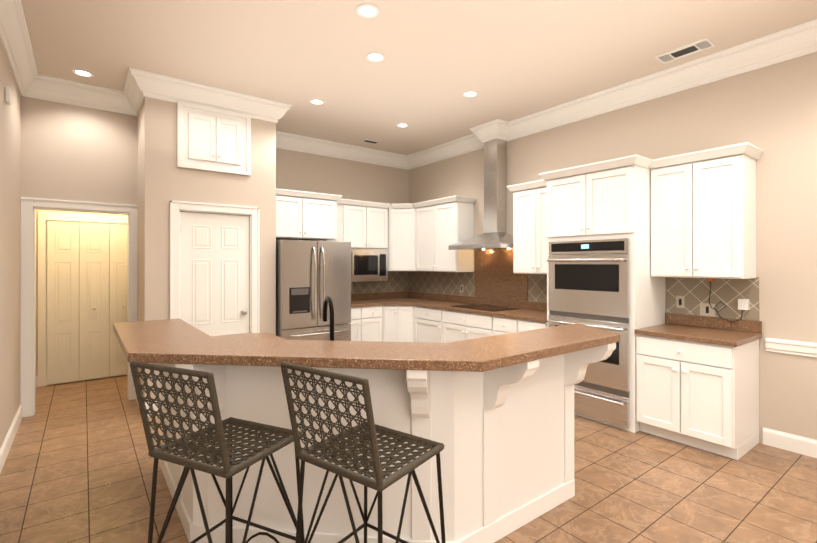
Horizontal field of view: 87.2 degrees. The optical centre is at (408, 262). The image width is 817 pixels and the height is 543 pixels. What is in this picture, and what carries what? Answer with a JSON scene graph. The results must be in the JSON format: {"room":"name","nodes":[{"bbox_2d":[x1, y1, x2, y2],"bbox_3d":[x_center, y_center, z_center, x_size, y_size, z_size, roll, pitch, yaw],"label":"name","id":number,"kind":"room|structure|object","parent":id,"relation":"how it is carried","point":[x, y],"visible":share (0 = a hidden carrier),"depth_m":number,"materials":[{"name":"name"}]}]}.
{"room":"kitchen","nodes":[
{"label":"kitchen","id":0,"kind":"room"},
{"bbox_2d":[0,375,816,542],"bbox_3d":[-0.098,1.556,2.313,6.650,0.120,10.140,0,0,-37],"label":"floor","id":1,"kind":"structure","parent":0,"point":[78,465],"depth_m":2.86,"materials":[{"name":"tile"}]},
{"bbox_2d":[130,361,304,542],"bbox_3d":[-0.740,0.930,1.726,0.474,1.132,0.503,0,0,25],"label":"bar stool","id":2,"kind":"object","parent":1,"relation":"on","point":[230,465],"visible":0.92,"depth_m":1.59,"materials":[{"name":"grey metal"}]},
{"bbox_2d":[276,240,350,340],"bbox_3d":[-1.276,0.618,5.384,0.890,1.765,0.845,0,0,-37],"label":"refrigerator","id":3,"kind":"object","parent":1,"relation":"on","point":[311,276],"visible":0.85,"depth_m":5.05,"materials":[{"name":"silver metal"}]},
{"bbox_2d":[280,361,445,542],"bbox_3d":[-0.158,0.930,1.658,0.474,1.131,0.503,0,0,36],"label":"bar stool","id":4,"kind":"object","parent":1,"relation":"on","point":[369,430],"visible":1,"depth_m":1.54,"materials":[{"name":"grey metal"}]},
{"bbox_2d":[349,305,381,341],"bbox_3d":[-0.857,1.066,6.379,0.748,0.873,0.657,0,0,-37],"label":"base cabinet","id":5,"kind":"object","parent":1,"relation":"on","point":[366,323],"visible":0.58,"depth_m":6.21,"materials":[{"name":"white wood"}]},
{"bbox_2d":[351,293,410,306],"bbox_3d":[-0.645,0.558,6.347,1.050,0.140,0.966,0,0,-37],"label":"countertop","id":6,"kind":"structure","parent":5,"relation":"on","point":[362,299],"depth_m":6.78,"materials":[{"name":"brown stone"}]},
{"bbox_2d":[116,335,615,542],"bbox_3d":[-0.401,0.982,2.759,2.335,1.031,2.325,0,0,-37],"label":"kitchen island","id":7,"kind":"object","parent":1,"relation":"on","point":[494,415],"depth_m":2.23,"materials":[{"name":"white wood"}]},
{"bbox_2d":[113,319,620,442],"bbox_3d":[-0.312,0.444,2.843,2.608,0.045,2.380,0,0,-37],"label":"island countertop","id":8,"kind":"structure","parent":7,"relation":"on","point":[245,368],"depth_m":2.19,"materials":[{"name":"brown stone"}]},
{"bbox_2d":[323,296,333,340],"bbox_3d":[-0.484,0.388,2.500,0.116,0.387,0.225,0,0,-37],"label":"sink faucet","id":9,"kind":"object","parent":8,"relation":"on","point":[328,300],"visible":0.6,"depth_m":2.43,"materials":[{"name":"black metal"}]},
{"bbox_2d":[382,305,413,341],"bbox_3d":[-0.093,1.066,6.777,0.945,0.873,0.945,0,0,-37],"label":"base cabinet","id":10,"kind":"object","parent":1,"relation":"on","point":[397,323],"visible":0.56,"depth_m":6.33,"materials":[{"name":"white wood"}]},
{"bbox_2d":[414,306,437,342],"bbox_3d":[0.532,1.065,6.215,0.627,0.872,0.700,0,0,-37],"label":"base cabinet","id":11,"kind":"object","parent":1,"relation":"on","point":[432,325],"depth_m":6.08,"materials":[{"name":"white wood"}]},
{"bbox_2d":[438,309,485,342],"bbox_3d":[0.972,1.064,5.634,0.627,0.872,1.042,0,0,-37],"label":"base cabinet","id":12,"kind":"object","parent":1,"relation":"on","point":[453,326],"depth_m":5.54,"materials":[{"name":"white wood"}]},
{"bbox_2d":[486,315,509,336],"bbox_3d":[1.355,1.064,5.128,0.627,0.872,0.512,0,0,-37],"label":"base cabinet","id":13,"kind":"object","parent":1,"relation":"on","point":[495,325],"depth_m":5.04,"materials":[{"name":"white wood"}]},
{"bbox_2d":[510,318,546,332],"bbox_3d":[1.560,1.063,4.857,0.627,0.872,0.450,0,0,-37],"label":"base cabinet","id":14,"kind":"object","parent":1,"relation":"on","point":[516,325],"depth_m":4.73,"materials":[{"name":"white wood"}]},
{"bbox_2d":[380,249,546,322],"bbox_3d":[0.714,0.225,5.960,0.647,0.804,3.225,0,0,-37],"label":"countertop","id":15,"kind":"structure","parent":14,"relation":"on","point":[499,282],"depth_m":5.79,"materials":[{"name":"brown stone"}]},
{"bbox_2d":[451,304,518,311],"bbox_3d":[0.986,0.583,5.607,0.475,0.006,0.780,0,0,-37],"label":"cooktop","id":16,"kind":"object","parent":15,"relation":"in","point":[484,307],"visible":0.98,"depth_m":5.57,"materials":[{"name":"black glass"}]},
{"bbox_2d":[539,154,665,432],"bbox_3d":[1.941,0.283,4.299,0.697,2.432,0.998,0,0,-37],"label":"tall cabinet","id":17,"kind":"object","parent":1,"relation":"on","point":[608,199],"visible":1,"depth_m":3.94,"materials":[{"name":"white wood"}]},
{"bbox_2d":[547,238,629,428],"bbox_3d":[1.681,0.624,4.102,0.092,1.680,0.808,0,0,-37],"label":"double wall oven","id":18,"kind":"object","parent":17,"relation":"in","point":[591,289],"visible":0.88,"depth_m":4.00,"materials":[{"name":"silver metal"}]},
{"bbox_2d":[636,334,758,459],"bbox_3d":[2.446,1.062,3.664,0.657,0.873,0.718,0,0,-37],"label":"base cabinet","id":19,"kind":"object","parent":1,"relation":"on","point":[703,396],"visible":1,"depth_m":3.43,"materials":[{"name":"white wood"}]},
{"bbox_2d":[634,313,761,346],"bbox_3d":[2.458,0.554,3.661,0.642,0.140,0.738,0,0,-37],"label":"countertop","id":20,"kind":"structure","parent":19,"relation":"on","point":[710,330],"depth_m":3.65,"materials":[{"name":"brown stone"}]},
{"bbox_2d":[0,41,816,447],"bbox_3d":[-0.039,-0.164,2.361,6.500,3.320,10.140,0,0,-37],"label":"wall","id":21,"kind":"structure","parent":0,"point":[52,149],"depth_m":4.22,"materials":[{"name":"beige paint"}]},
{"bbox_2d":[5,86,10,104],"bbox_3d":[-3.118,-1.302,3.341,0.027,0.120,0.080,0,0,-37],"label":"detector","id":22,"kind":"object","parent":21,"relation":"attached to","point":[7,95],"visible":0.98,"depth_m":3.31,"materials":[{"name":"white plastic"}]},
{"bbox_2d":[0,404,22,472],"bbox_3d":[-1.150,1.426,0.726,0.016,0.135,8.580,0,0,-37],"label":"baseboard","id":23,"kind":"structure","parent":21,"relation":"attached to","point":[7,443],"depth_m":3.47,"materials":[{"name":"white wood"}]},
{"bbox_2d":[0,0,39,98],"bbox_3d":[-1.108,-1.725,0.775,0.137,0.201,8.600,0,0,-37],"label":"crown molding","id":24,"kind":"structure","parent":21,"relation":"attached to","point":[14,35],"depth_m":3.42,"materials":[{"name":"white wood"}]},
{"bbox_2d":[20,197,137,417],"bbox_3d":[-3.411,0.432,4.492,0.960,2.135,0.164,0,0,-37],"label":"trim","id":25,"kind":"structure","parent":21,"relation":"attached to","point":[30,207],"depth_m":4.21,"materials":[{"name":"white wood"}]},
{"bbox_2d":[38,211,127,386],"bbox_3d":[-3.910,0.439,5.605,1.418,2.125,0.050,0,0,-37],"label":"trim","id":26,"kind":"structure","parent":21,"relation":"attached to","point":[43,217],"depth_m":5.22,"materials":[{"name":"white wood"}]},
{"bbox_2d":[47,220,127,384],"bbox_3d":[-3.898,0.483,5.590,1.244,2.005,0.077,0,0,-37],"label":"bifold closet doors","id":27,"kind":"structure","parent":21,"relation":"in","point":[87,285],"depth_m":5.44,"materials":[{"name":"white wood"}]},
{"bbox_2d":[40,74,135,115],"bbox_3d":[-3.276,-1.719,4.442,0.810,0.201,0.137,0,0,-37],"label":"crown molding","id":28,"kind":"structure","parent":21,"relation":"attached to","point":[54,89],"depth_m":4.38,"materials":[{"name":"white wood"}]},
{"bbox_2d":[120,91,142,115],"bbox_3d":[-2.801,-1.720,4.373,0.137,0.201,0.540,0,0,-37],"label":"crown molding","id":29,"kind":"structure","parent":21,"relation":"attached to","point":[127,103],"depth_m":4.59,"materials":[{"name":"white wood"}]},
{"bbox_2d":[124,67,291,123],"bbox_3d":[-2.012,-1.719,4.521,1.573,0.201,0.137,0,0,-37],"label":"crown molding","id":30,"kind":"structure","parent":21,"relation":"attached to","point":[141,83],"depth_m":4.41,"materials":[{"name":"white wood"}]},
{"bbox_2d":[177,100,250,175],"bbox_3d":[-2.039,-1.306,4.543,0.725,0.670,0.062,0,0,-37],"label":"upper cabinet","id":31,"kind":"object","parent":21,"relation":"attached to","point":[213,139],"depth_m":4.53,"materials":[{"name":"white wood"}]},
{"bbox_2d":[180,212,248,335],"bbox_3d":[-2.054,0.481,4.587,0.693,2.013,0.105,0,0,-37],"label":"pantry door","id":32,"kind":"structure","parent":21,"relation":"in","point":[214,274],"depth_m":4.60,"materials":[{"name":"white wood"}]},
{"bbox_2d":[170,200,259,332],"bbox_3d":[-2.068,0.437,4.608,0.890,2.125,0.126,0,0,-37],"label":"door frame","id":33,"kind":"structure","parent":21,"relation":"attached to","point":[177,208],"depth_m":4.61,"materials":[{"name":"white wood"}]},
{"bbox_2d":[276,188,341,240],"bbox_3d":[-1.539,-0.625,5.859,1.066,0.612,0.667,0,0,-37],"label":"upper cabinet","id":34,"kind":"object","parent":21,"relation":"attached to","point":[305,215],"visible":0.75,"depth_m":5.65,"materials":[{"name":"white wood"}]},
{"bbox_2d":[276,132,411,169],"bbox_3d":[-1.044,-1.716,6.572,2.720,0.201,0.137,0,0,-37],"label":"crown molding","id":35,"kind":"structure","parent":21,"relation":"attached to","point":[287,141],"depth_m":6.54,"materials":[{"name":"white wood"}]},
{"bbox_2d":[329,199,389,248],"bbox_3d":[-0.820,-0.324,6.573,1.038,1.212,0.397,0,0,-37],"label":"upper cabinet","id":36,"kind":"object","parent":21,"relation":"attached to","point":[362,224],"visible":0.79,"depth_m":6.49,"materials":[{"name":"white wood"}]},
{"bbox_2d":[351,248,387,281],"bbox_3d":[-0.691,0.034,6.649,0.676,0.498,0.430,0,0,-37],"label":"microwave","id":37,"kind":"object","parent":36,"relation":"attached to","point":[369,264],"visible":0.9,"depth_m":6.49,"materials":[{"name":"silver metal"}]},
{"bbox_2d":[351,271,406,293],"bbox_3d":[-0.677,0.305,6.928,1.700,0.364,0.008,0,0,-37],"label":"tile backsplash","id":38,"kind":"structure","parent":21,"relation":"attached to","point":[397,280],"depth_m":7.17,"materials":[{"name":"tile"}]},
{"bbox_2d":[388,203,415,270],"bbox_3d":[-0.063,-0.398,6.996,0.635,1.062,0.636,0,0,-37],"label":"upper cabinet","id":39,"kind":"object","parent":21,"relation":"attached to","point":[401,236],"visible":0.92,"depth_m":6.75,"materials":[{"name":"white wood"}]},
{"bbox_2d":[407,271,474,296],"bbox_3d":[0.484,0.305,6.796,0.008,0.364,1.580,0,0,-37],"label":"tile backsplash","id":40,"kind":"structure","parent":21,"relation":"attached to","point":[417,281],"depth_m":6.73,"materials":[{"name":"tile"}]},
{"bbox_2d":[413,195,475,271],"bbox_3d":[0.520,-0.399,6.423,0.397,1.062,0.978,0,0,-37],"label":"upper cabinet","id":41,"kind":"object","parent":21,"relation":"attached to","point":[442,224],"visible":1,"depth_m":6.19,"materials":[{"name":"white wood"}]},
{"bbox_2d":[448,139,512,249],"bbox_3d":[1.030,-0.998,5.643,0.527,1.638,0.920,0,0,-37],"label":"range hood","id":42,"kind":"object","parent":21,"relation":"attached to","point":[495,235],"visible":0.77,"depth_m":5.65,"materials":[{"name":"silver metal"}]},
{"bbox_2d":[507,180,546,273],"bbox_3d":[1.568,-0.401,5.040,0.397,1.062,0.728,0,0,-37],"label":"upper cabinet","id":43,"kind":"object","parent":21,"relation":"attached to","point":[529,227],"visible":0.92,"depth_m":5.00,"materials":[{"name":"white wood"}]},
{"bbox_2d":[528,274,546,302],"bbox_3d":[1.730,0.302,5.152,0.008,0.364,0.707,0,0,-37],"label":"tile backsplash","id":44,"kind":"structure","parent":21,"relation":"attached to","point":[537,283],"depth_m":5.32,"materials":[{"name":"grey tile"}]},
{"bbox_2d":[404,19,816,167],"bbox_3d":[2.615,-1.720,3.715,0.336,0.201,8.789,0,0,-37],"label":"crown molding","id":45,"kind":"structure","parent":21,"relation":"attached to","point":[794,42],"depth_m":4.21,"materials":[{"name":"white wood"}]},
{"bbox_2d":[648,142,762,278],"bbox_3d":[2.559,-0.403,3.733,0.397,1.062,0.748,0,0,-37],"label":"upper cabinet","id":46,"kind":"object","parent":21,"relation":"attached to","point":[703,213],"visible":1,"depth_m":3.59,"materials":[{"name":"white wood"}]},
{"bbox_2d":[666,277,758,320],"bbox_3d":[2.708,0.300,3.862,0.008,0.364,0.717,0,0,-37],"label":"tile backsplash","id":47,"kind":"structure","parent":21,"relation":"attached to","point":[728,293],"depth_m":3.81,"materials":[{"name":"grey tile"}]},
{"bbox_2d":[676,296,684,307],"bbox_3d":[2.562,0.369,4.041,0.007,0.115,0.070,0,0,-37],"label":"electrical outlet plate","id":48,"kind":"object","parent":47,"relation":"attached to","point":[680,300],"depth_m":4.04,"materials":[{"name":"beige plastic"}]},
{"bbox_2d":[700,303,714,316],"bbox_3d":[2.695,0.423,3.866,0.007,0.115,0.120,0,0,-37],"label":"electrical outlet plate","id":49,"kind":"object","parent":47,"relation":"attached to","point":[706,309],"depth_m":3.86,"materials":[{"name":"beige plastic"}]},
{"bbox_2d":[708,278,748,322],"bbox_3d":[2.774,0.323,3.726,0.050,0.387,0.290,0,0,-37],"label":"cord","id":50,"kind":"object","parent":49,"relation":"attached to","point":[743,304],"visible":0.94,"depth_m":3.64,"materials":[{"name":"black plastic"}]},
{"bbox_2d":[763,427,816,457],"bbox_3d":[4.158,1.428,1.940,0.016,0.135,4.045,0,0,-37],"label":"baseboard","id":51,"kind":"structure","parent":21,"relation":"attached to","point":[791,442],"depth_m":3.41,"materials":[{"name":"white wood"}]},
{"bbox_2d":[765,338,816,356],"bbox_3d":[4.167,0.670,1.917,0.031,0.107,4.055,0,0,-37],"label":"trim","id":52,"kind":"structure","parent":21,"relation":"attached to","point":[809,349],"depth_m":3.40,"materials":[{"name":"white wood"}]},
{"bbox_2d":[21,0,816,154],"bbox_3d":[-0.098,-1.884,2.318,6.650,0.120,10.140,0,0,-37],"label":"ceiling","id":53,"kind":"structure","parent":0,"point":[508,60],"depth_m":3.65,"materials":[{"name":"beige paint"}]},
{"bbox_2d":[72,69,93,76],"bbox_3d":[-3.117,-1.817,4.108,0.168,0.007,0.168,0,0,44],"label":"recessed light","id":54,"kind":"object","parent":53,"relation":"in","point":[80,72],"depth_m":4.11,"materials":[{"name":"white"}]},
{"bbox_2d":[309,99,323,104],"bbox_3d":[-1.033,-1.816,4.834,0.168,0.007,0.168,0,0,44],"label":"recessed light","id":55,"kind":"object","parent":53,"relation":"in","point":[313,101],"depth_m":4.83,"materials":[{"name":"white"}]},
{"bbox_2d":[356,4,379,17],"bbox_3d":[-0.294,-1.818,3.098,0.168,0.007,0.168,0,0,44],"label":"recessed light","id":56,"kind":"object","parent":53,"relation":"in","point":[367,10],"depth_m":3.09,"materials":[{"name":"white"}]},
{"bbox_2d":[361,139,379,143],"bbox_3d":[-0.564,-1.813,6.419,0.260,0.008,0.140,0,0,-37],"label":"ceiling vent","id":57,"kind":"object","parent":53,"relation":"in","point":[365,140],"depth_m":6.40,"materials":[{"name":"white metal"}]},
{"bbox_2d":[366,52,384,61],"bbox_3d":[-0.292,-1.817,3.790,0.168,0.007,0.168,0,0,26],"label":"recessed light","id":58,"kind":"object","parent":53,"relation":"in","point":[373,56],"depth_m":3.79,"materials":[{"name":"white"}]},
{"bbox_2d":[396,123,408,127],"bbox_3d":[-0.077,-1.814,5.659,0.168,0.007,0.168,0,0,44],"label":"recessed light","id":59,"kind":"object","parent":53,"relation":"in","point":[402,125],"depth_m":5.66,"materials":[{"name":"white"}]},
{"bbox_2d":[462,91,477,96],"bbox_3d":[0.664,-1.816,4.615,0.168,0.007,0.168,0,0,26],"label":"recessed light","id":60,"kind":"object","parent":53,"relation":"in","point":[468,93],"depth_m":4.61,"materials":[{"name":"white"}]},
{"bbox_2d":[655,38,715,63],"bbox_3d":[2.371,-1.817,3.687,0.200,0.008,0.400,0,0,-37],"label":"ceiling vent","id":61,"kind":"object","parent":53,"relation":"in","point":[688,49],"depth_m":3.66,"materials":[{"name":"white metal"}]}
]}

